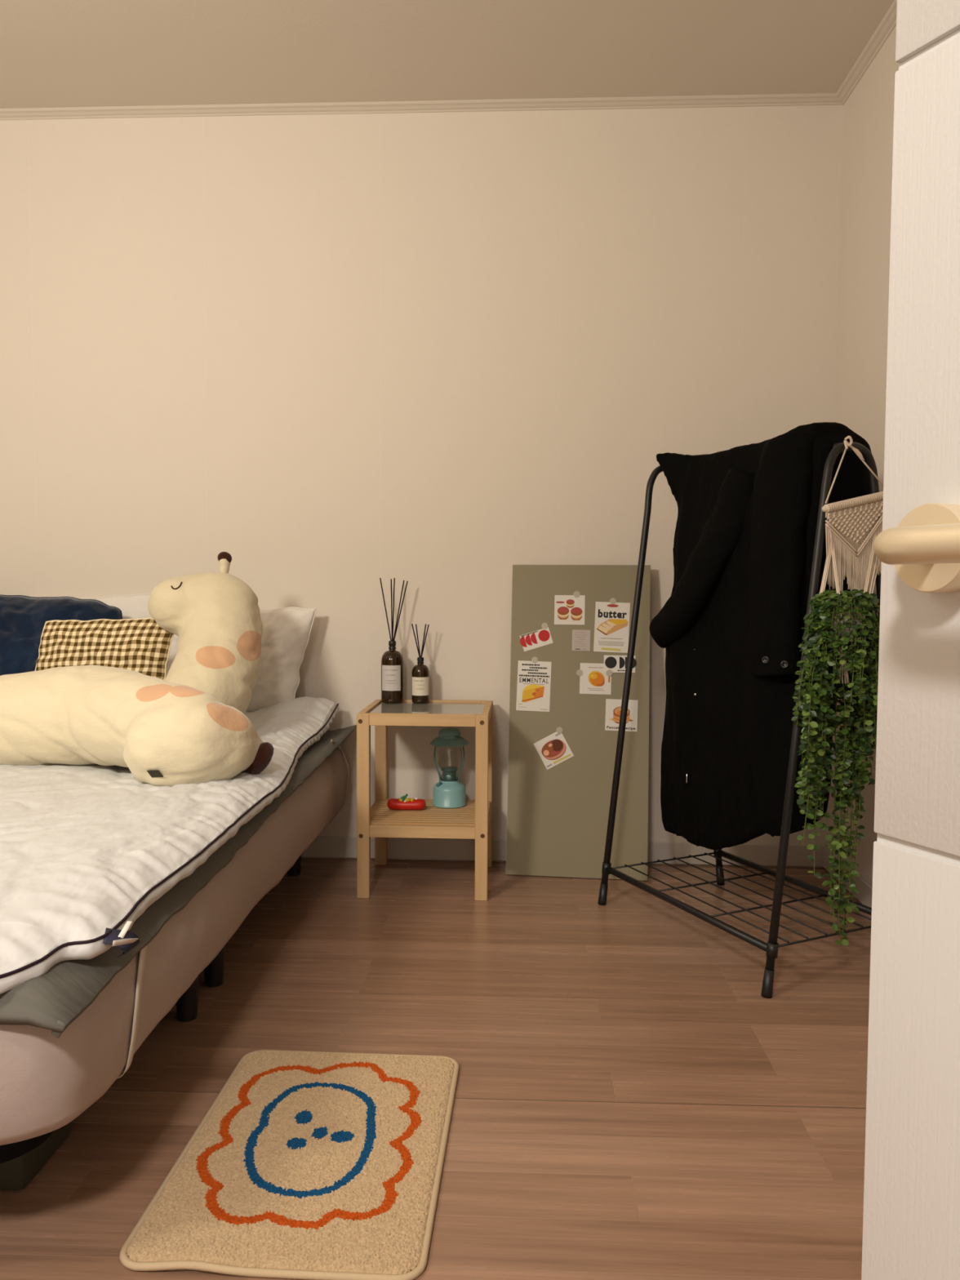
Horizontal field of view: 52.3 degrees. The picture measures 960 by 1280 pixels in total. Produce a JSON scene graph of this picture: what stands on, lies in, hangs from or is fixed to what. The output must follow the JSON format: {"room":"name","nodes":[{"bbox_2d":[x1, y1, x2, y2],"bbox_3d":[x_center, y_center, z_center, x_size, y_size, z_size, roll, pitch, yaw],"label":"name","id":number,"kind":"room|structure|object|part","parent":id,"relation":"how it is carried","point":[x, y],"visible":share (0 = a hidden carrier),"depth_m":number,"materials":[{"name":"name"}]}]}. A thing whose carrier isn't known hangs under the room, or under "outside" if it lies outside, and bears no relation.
{"room":"bedroom","nodes":[
{"label":"bedroom","id":0,"kind":"room"},
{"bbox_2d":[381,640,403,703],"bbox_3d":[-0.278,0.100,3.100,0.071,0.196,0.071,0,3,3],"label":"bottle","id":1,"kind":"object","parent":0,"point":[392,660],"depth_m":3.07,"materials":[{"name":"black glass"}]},
{"bbox_2d":[411,657,429,703],"bbox_3d":[-0.189,0.127,3.098,0.056,0.144,0.056,0,3,3],"label":"bottle","id":2,"kind":"object","parent":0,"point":[420,672],"depth_m":3.08,"materials":[{"name":"black glass"}]},
{"bbox_2d":[0,104,844,867],"bbox_3d":[-0.534,-0.486,3.224,3.554,2.410,0.120,0,3,3],"label":"wall","id":3,"kind":"structure","parent":0,"point":[333,356],"depth_m":3.13,"materials":[{"name":"paint"}]},
{"bbox_2d":[0,93,842,119],"bbox_3d":[-0.532,-1.675,3.081,3.314,0.020,0.034,0,3,3],"label":"trim","id":4,"kind":"structure","parent":3,"relation":"attached to","point":[809,99],"depth_m":3.06,"materials":[{"name":"beige wood"}]},
{"bbox_2d":[301,835,823,866],"bbox_3d":[-0.544,0.682,3.224,3.314,0.069,0.009,0,3,3],"label":"baseboard","id":5,"kind":"structure","parent":3,"relation":"attached to","point":[764,855],"depth_m":3.19,"materials":[{"name":"beige wood"}]},
{"bbox_2d":[0,857,871,1279],"bbox_3d":[-0.369,0.913,0.658,4.154,0.100,5.376,0,3,3],"label":"floor","id":6,"kind":"structure","parent":0,"point":[630,1103],"depth_m":1.85,"materials":[{"name":"brown wood"}]},
{"bbox_2d":[0,747,347,1191],"bbox_3d":[-1.225,0.569,2.224,1.535,0.404,2.027,0,3,3],"label":"bed","id":7,"kind":"object","parent":6,"relation":"on","point":[47,1081],"visible":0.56,"depth_m":1.48,"materials":[{"name":"beige fabric"}]},
{"bbox_3d":[-1.229,0.574,2.224,1.400,0.065,1.945,0,3,3],"label":"frame","id":8,"kind":"part","parent":7,"relation":"part of","materials":[{"name":"black fabric"}]},
{"bbox_3d":[-0.776,0.729,1.522,0.215,0.167,0.160,0,3,3],"label":"leg","id":9,"kind":"part","parent":7,"relation":"part of","materials":[{"name":"grey plastic"}]},
{"bbox_2d":[0,724,356,1079],"bbox_3d":[-1.218,0.450,2.219,1.542,0.258,2.022,0,3,3],"label":"topper","id":10,"kind":"object","parent":7,"relation":"on","point":[52,1000],"visible":0.09,"depth_m":1.39,"materials":[{"name":"grey fabric"}]},
{"bbox_2d":[0,696,338,994],"bbox_3d":[-1.154,0.308,2.118,1.456,0.157,2.092,0,3,3],"label":"duvet","id":11,"kind":"object","parent":10,"relation":"on","point":[86,851],"visible":0.67,"depth_m":1.68,"materials":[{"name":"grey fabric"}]},
{"bbox_2d":[0,594,122,675],"bbox_3d":[-1.419,0.060,3.008,0.642,0.417,0.214,0,3,3],"label":"cushion","id":12,"kind":"object","parent":11,"relation":"on","point":[23,619],"visible":0.33,"depth_m":2.96,"materials":[{"name":"blue fabric"}]},
{"bbox_2d":[35,617,173,679],"bbox_3d":[-1.059,0.059,2.744,0.404,0.243,0.119,0,3,0],"label":"cushion","id":13,"kind":"object","parent":11,"relation":"on","point":[141,646],"visible":0.58,"depth_m":2.71,"materials":[{"name":"fabric"}]},
{"bbox_2d":[80,593,151,619],"bbox_3d":[-1.280,0.047,3.157,0.491,0.401,0.107,0,3,1],"label":"pillow","id":14,"kind":"object","parent":11,"relation":"on","point":[132,606],"visible":0.08,"depth_m":3.14,"materials":[{"name":"white fabric"}]},
{"bbox_2d":[0,551,273,786],"bbox_3d":[-0.828,0.044,2.342,0.886,0.542,0.804,-2,4,-38],"label":"giraffe","id":15,"kind":"object","parent":11,"relation":"on","point":[191,726],"visible":0.99,"depth_m":2.26,"materials":[{"name":"beige fabric"}]},
{"bbox_2d":[165,606,316,711],"bbox_3d":[-0.797,0.071,3.107,0.557,0.352,0.155,0,3,3],"label":"pillow","id":16,"kind":"object","parent":11,"relation":"on","point":[286,633],"visible":0.4,"depth_m":3.06,"materials":[{"name":"white fabric"}]},
{"bbox_3d":[-0.609,0.702,2.028,0.052,0.167,0.052,0,3,3],"label":"leg","id":17,"kind":"part","parent":7,"relation":"part of","materials":[{"name":"black plastic"}]},
{"bbox_3d":[-0.600,0.692,2.203,0.052,0.167,0.052,0,3,3],"label":"leg","id":18,"kind":"part","parent":7,"relation":"part of","materials":[{"name":"black plastic"}]},
{"bbox_3d":[-0.579,0.646,3.042,0.052,0.167,0.052,0,3,3],"label":"leg","id":19,"kind":"part","parent":7,"relation":"part of","materials":[{"name":"black"}]},
{"bbox_2d":[119,1049,459,1279],"bbox_3d":[-0.261,0.803,1.567,0.414,0.021,0.602,0,3,3],"label":"rug","id":20,"kind":"object","parent":6,"relation":"on","point":[303,1165],"visible":1,"depth_m":1.47,"materials":[{"name":"beige carpet"}]},
{"bbox_2d":[356,699,493,901],"bbox_3d":[-0.157,0.469,2.973,0.376,0.535,0.368,0,3,3],"label":"nightstand","id":21,"kind":"object","parent":6,"relation":"on","point":[473,820],"visible":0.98,"depth_m":2.81,"materials":[{"name":"brown wood"}]},
{"bbox_3d":[-0.335,0.477,2.814,0.036,0.534,0.029,0,3,3],"label":"leg","id":22,"kind":"part","parent":21,"relation":"part of","materials":[{"name":"brown wood"}]},
{"bbox_3d":[-0.332,0.217,2.969,0.020,0.034,0.307,0,3,3],"label":"rail","id":23,"kind":"part","parent":21,"relation":"part of","materials":[{"name":"brown wood"}]},
{"bbox_3d":[-0.318,0.459,3.150,0.036,0.534,0.029,0,3,3],"label":"leg","id":24,"kind":"part","parent":21,"relation":"part of","materials":[{"name":"brown wood"}]},
{"bbox_2d":[379,577,408,703],"bbox_3d":[-0.279,0.001,3.095,0.079,0.395,0.072,3,4,38],"label":"reed diffuser","id":25,"kind":"object","parent":21,"relation":"on","point":[392,660],"visible":1,"depth_m":3.08,"materials":[{"name":"brown glass"}]},
{"bbox_2d":[386,793,426,810],"bbox_3d":[-0.225,0.495,2.990,0.120,0.050,0.043,0,3,3],"label":"toy","id":26,"kind":"object","parent":21,"relation":"on","point":[402,803],"visible":1,"depth_m":2.97,"materials":[{"name":"red plastic"}]},
{"bbox_2d":[411,623,429,703],"bbox_3d":[-0.189,0.074,3.094,0.058,0.250,0.057,0,3,3],"label":"reed diffuser","id":27,"kind":"object","parent":21,"relation":"on","point":[420,672],"visible":1,"depth_m":3.08,"materials":[{"name":"brown glass"}]},
{"bbox_3d":[-0.165,0.550,2.808,0.304,0.034,0.020,0,3,3],"label":"shelf rail","id":28,"kind":"part","parent":21,"relation":"part of","materials":[{"name":"brown wood"}]},
{"bbox_3d":[-0.164,0.228,2.790,0.304,0.034,0.020,0,3,3],"label":"rail","id":29,"kind":"part","parent":21,"relation":"part of","materials":[{"name":"brown wood"}]},
{"bbox_3d":[-0.155,0.210,2.959,0.338,0.005,0.325,0,3,3],"label":"glass","id":30,"kind":"part","parent":21,"relation":"part of","materials":[{"name":"grey"}]},
{"bbox_3d":[-0.147,0.209,3.130,0.304,0.034,0.020,0,3,3],"label":"rail","id":31,"kind":"part","parent":21,"relation":"part of","materials":[{"name":"brown wood"}]},
{"bbox_2d":[430,727,468,808],"bbox_3d":[-0.096,0.396,3.057,0.121,0.244,0.121,0,3,3],"label":"lantern","id":32,"kind":"object","parent":21,"relation":"on","point":[449,793],"visible":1,"depth_m":3.02,"materials":[{"name":"teal metal"}]},
{"bbox_3d":[-0.095,0.299,3.051,0.121,0.051,0.121,0,3,3],"label":"lid","id":33,"kind":"part","parent":32,"relation":"part of","materials":[{"name":"teal metal"}]},
{"bbox_3d":[-0.096,0.379,3.056,0.081,0.117,0.081,0,3,3],"label":"glass globe","id":34,"kind":"part","parent":32,"relation":"part of","materials":[{"name":"white"}]},
{"bbox_3d":[0.005,0.480,2.798,0.036,0.534,0.029,0,3,3],"label":"leg","id":35,"kind":"part","parent":21,"relation":"part of","materials":[{"name":"brown wood"}]},
{"bbox_3d":[0.021,0.220,2.951,0.020,0.034,0.307,0,3,3],"label":"rail","id":36,"kind":"part","parent":21,"relation":"part of","materials":[{"name":"brown wood"}]},
{"bbox_3d":[0.021,0.461,3.133,0.036,0.534,0.029,0,3,3],"label":"leg","id":37,"kind":"part","parent":21,"relation":"part of","materials":[{"name":"brown wood"}]},
{"bbox_3d":[0.019,0.546,2.969,0.020,0.027,0.307,0,3,3],"label":"shelf rail","id":38,"kind":"part","parent":21,"relation":"part of","materials":[{"name":"brown wood"}]},
{"bbox_2d":[506,564,650,880],"bbox_3d":[0.309,0.248,3.066,0.436,0.968,0.153,1,3,8],"label":"memo board","id":39,"kind":"object","parent":6,"relation":"on","point":[557,815],"visible":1,"depth_m":3.05,"materials":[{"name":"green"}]},
{"bbox_2d":[515,656,551,711],"bbox_3d":[0.170,0.139,3.086,0.109,0.172,0.024,1,3,8],"label":"picture card","id":40,"kind":"object","parent":39,"relation":"attached to","point":[534,677],"visible":1,"depth_m":3.08,"materials":[{"name":"white paper"}]},
{"bbox_2d":[521,684,544,702],"bbox_3d":[0.168,0.169,3.084,0.070,0.059,0.004,2,-6,5],"label":"picture","id":41,"kind":"object","parent":40,"relation":"attached to","point":[532,691],"depth_m":3.08},
{"bbox_2d":[520,622,553,651],"bbox_3d":[0.179,-0.009,3.099,0.107,0.092,0.010,1,3,5],"label":"picture card","id":42,"kind":"object","parent":39,"relation":"attached to","point":[540,637],"visible":1,"depth_m":3.10,"materials":[{"name":"white paper"}]},
{"bbox_2d":[520,630,550,647],"bbox_3d":[0.174,-0.005,3.098,0.096,0.037,0.014,-18,-6,13],"label":"picture","id":43,"kind":"object","parent":42,"relation":"attached to","point":[544,635],"depth_m":3.10},
{"bbox_2d":[533,727,573,769],"bbox_3d":[0.230,0.340,3.060,0.127,0.133,0.016,0,3,3],"label":"picture card","id":44,"kind":"object","parent":39,"relation":"attached to","point":[553,749],"visible":1,"depth_m":3.06,"materials":[{"name":"white paper"}]},
{"bbox_2d":[541,739,571,764],"bbox_3d":[0.235,0.348,3.058,0.080,0.070,0.003,-29,-7,5],"label":"picture","id":45,"kind":"object","parent":44,"relation":"attached to","point":[553,749],"depth_m":3.06},
{"bbox_2d":[554,591,585,624],"bbox_3d":[0.284,-0.102,3.093,0.096,0.106,0.015,1,3,8],"label":"picture card","id":46,"kind":"object","parent":39,"relation":"attached to","point":[568,609],"visible":1,"depth_m":3.09,"materials":[{"name":"white paper"}]},
{"bbox_2d":[555,599,582,621],"bbox_3d":[0.282,-0.094,3.092,0.084,0.069,0.003,1,-6,7],"label":"picture","id":47,"kind":"object","parent":46,"relation":"attached to","point":[562,611],"depth_m":3.09},
{"bbox_2d":[572,629,590,650],"bbox_3d":[0.319,0.001,3.079,0.057,0.066,0.010,1,3,8],"label":"picture card","id":48,"kind":"object","parent":39,"relation":"attached to","point":[580,638],"visible":1,"depth_m":3.08,"materials":[{"name":"beige paper"}]},
{"bbox_2d":[576,662,611,694],"bbox_3d":[0.357,0.121,3.063,0.109,0.097,0.014,1,3,8],"label":"picture card","id":49,"kind":"object","parent":39,"relation":"attached to","point":[593,680],"visible":1,"depth_m":3.06,"materials":[{"name":"white paper"}]},
{"bbox_2d":[588,671,609,686],"bbox_3d":[0.373,0.122,3.060,0.067,0.048,0.002,1,-5,9],"label":"picture","id":50,"kind":"object","parent":49,"relation":"attached to","point":[596,678],"depth_m":3.06},
{"bbox_2d":[593,597,630,653],"bbox_3d":[0.414,-0.047,3.070,0.112,0.172,0.024,1,3,8],"label":"picture card","id":51,"kind":"object","parent":39,"relation":"attached to","point":[611,626],"visible":1,"depth_m":3.07,"materials":[{"name":"white paper"}]},
{"bbox_2d":[603,655,635,676],"bbox_3d":[0.438,0.081,3.054,0.101,0.066,0.011,1,3,8],"label":"picture card","id":52,"kind":"object","parent":39,"relation":"attached to","point":[612,664],"visible":0.87,"depth_m":3.06,"materials":[{"name":"white paper"}]},
{"bbox_2d":[604,656,635,668],"bbox_3d":[0.440,0.071,3.055,0.097,0.037,0.014,0,-1,14],"label":"picture","id":53,"kind":"object","parent":52,"relation":"attached to","point":[611,662],"depth_m":3.06},
{"bbox_2d":[604,697,638,731],"bbox_3d":[0.440,0.229,3.042,0.101,0.109,0.015,1,3,8],"label":"picture card","id":54,"kind":"object","parent":39,"relation":"attached to","point":[613,707],"visible":0.72,"depth_m":3.04,"materials":[{"name":"white paper"}]},
{"bbox_2d":[608,706,632,724],"bbox_3d":[0.439,0.234,3.041,0.074,0.054,0.002,2,-6,8],"label":"picture","id":55,"kind":"object","parent":54,"relation":"attached to","point":[616,712],"depth_m":3.04},
{"bbox_2d":[597,441,880,998],"bbox_3d":[0.684,0.139,2.525,0.454,1.254,0.721,-1,3,-25],"label":"clothes rack","id":56,"kind":"object","parent":6,"relation":"on","point":[771,947],"visible":0.64,"depth_m":2.41,"materials":[{"name":"black metal"}]},
{"bbox_3d":[0.542,0.117,2.835,0.447,1.245,0.019,-1,4,-27],"label":"frame","id":57,"kind":"part","parent":56,"relation":"part of","materials":[{"name":"black metal"}]},
{"bbox_2d":[648,422,871,849],"bbox_3d":[0.707,0.014,2.556,0.360,1.074,0.647,-1,3,-24],"label":"coat","id":58,"kind":"object","parent":56,"relation":"hanging from","point":[729,629],"visible":0.79,"depth_m":2.40,"materials":[{"name":"black fabric"}]},
{"bbox_3d":[0.827,0.166,2.216,0.447,1.219,0.019,-1,4,-27],"label":"frame","id":59,"kind":"part","parent":56,"relation":"part of","materials":[{"name":"black metal"}]},
{"bbox_2d":[819,435,883,683],"bbox_3d":[0.826,-0.179,2.165,0.104,0.542,0.231,3,4,37],"label":"macrame hanger","id":60,"kind":"object","parent":56,"relation":"hanging from","point":[854,518],"visible":0.83,"depth_m":2.17,"materials":[{"name":"beige fabric"}]},
{"bbox_3d":[0.764,-0.118,2.129,0.050,0.279,0.046,-2,4,-37],"label":"carrying cord","id":61,"kind":"part","parent":60,"relation":"part of","materials":[{"name":"beige fabric"}]},
{"bbox_2d":[791,588,879,946],"bbox_3d":[0.802,0.294,2.182,0.204,0.816,0.271,1,3,20],"label":"trailing plant","id":62,"kind":"object","parent":60,"relation":"hanging from","point":[859,696],"visible":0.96,"depth_m":2.13,"materials":[{"name":"green plant"}]},
{"bbox_3d":[0.780,-0.118,2.119,0.032,0.280,0.095,0,3,3],"label":"carrying cord","id":63,"kind":"part","parent":60,"relation":"part of","materials":[{"name":"beige fabric"}]},
{"bbox_3d":[0.785,-0.367,2.148,0.064,0.136,0.004,-1,3,-25],"label":"hanging cord","id":64,"kind":"part","parent":60,"relation":"part of","materials":[{"name":"beige fabric"}]},
{"bbox_2d":[825,599,864,641],"bbox_3d":[0.793,-0.045,2.132,0.102,0.094,0.102,0,3,3],"label":"plant pot","id":65,"kind":"object","parent":60,"relation":"in","point":[846,630],"visible":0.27,"depth_m":2.09,"materials":[{"name":"white"}]},
{"bbox_3d":[0.843,-0.254,2.179,0.191,0.137,0.007,-1,3,-25],"label":"knotted panel","id":66,"kind":"part","parent":60,"relation":"part of","materials":[{"name":"beige fabric"}]},
{"bbox_3d":[0.834,-0.134,2.152,0.050,0.308,0.178,2,4,29],"label":"carrying cord","id":67,"kind":"part","parent":60,"relation":"part of","materials":[{"name":"beige fabric"}]},
{"bbox_3d":[0.870,-0.385,2.186,0.130,0.105,0.004,-1,3,-25],"label":"hanging cord","id":68,"kind":"part","parent":60,"relation":"part of","materials":[{"name":"beige fabric"}]},
{"bbox_3d":[0.868,-0.137,2.162,0.166,0.314,0.046,-2,4,-39],"label":"carrying cord","id":69,"kind":"part","parent":60,"relation":"part of","materials":[{"name":"beige fabric"}]},
{"bbox_2d":[0,0,893,108],"bbox_3d":[-0.356,-1.593,0.519,4.154,0.100,5.376,0,3,3],"label":"ceiling","id":70,"kind":"structure","parent":0,"point":[54,53],"depth_m":2.75,"materials":[{"name":"beige paint"}]},
{"bbox_2d":[825,25,898,886],"bbox_3d":[1.099,-0.380,1.458,0.120,2.410,3.256,0,3,3],"label":"wall","id":71,"kind":"structure","parent":0,"point":[868,110],"depth_m":2.79,"materials":[{"name":"paint"}]},
{"bbox_2d":[822,845,872,907],"bbox_3d":[1.028,0.784,1.521,0.009,0.069,3.247,0,3,3],"label":"baseboard","id":72,"kind":"structure","parent":71,"relation":"attached to","point":[864,895],"depth_m":2.80,"materials":[{"name":"beige wood"}]},
{"bbox_2d":[835,0,897,104],"bbox_3d":[1.028,-1.574,1.396,0.035,0.020,3.256,0,3,3],"label":"trim","id":73,"kind":"structure","parent":71,"relation":"attached to","point":[888,22],"depth_m":2.74,"materials":[{"name":"beige wood"}]},
{"bbox_3d":[-0.102,-0.127,-0.162,1.550,2.070,0.140,0,3,3],"label":"trim","id":74,"kind":"structure","parent":0,"visible":0},
{"bbox_2d":[861,0,959,1279],"bbox_3d":[0.425,-0.131,0.251,0.105,2.022,0.820,-1,4,-26],"label":"door","id":75,"kind":"structure","parent":74,"relation":"attached to","point":[911,1213],"depth_m":0.60,"materials":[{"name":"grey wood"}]},
{"bbox_3d":[0.268,-0.051,0.514,0.051,0.021,0.134,-1,4,-26],"label":"lever","id":76,"kind":"part","parent":75,"relation":"part of","materials":[{"name":"beige metal"}]},
{"bbox_3d":[0.273,-0.054,0.580,0.020,0.053,0.053,-1,4,-26],"label":"handle","id":77,"kind":"part","parent":75,"relation":"part of","materials":[{"name":"beige"}]}
]}

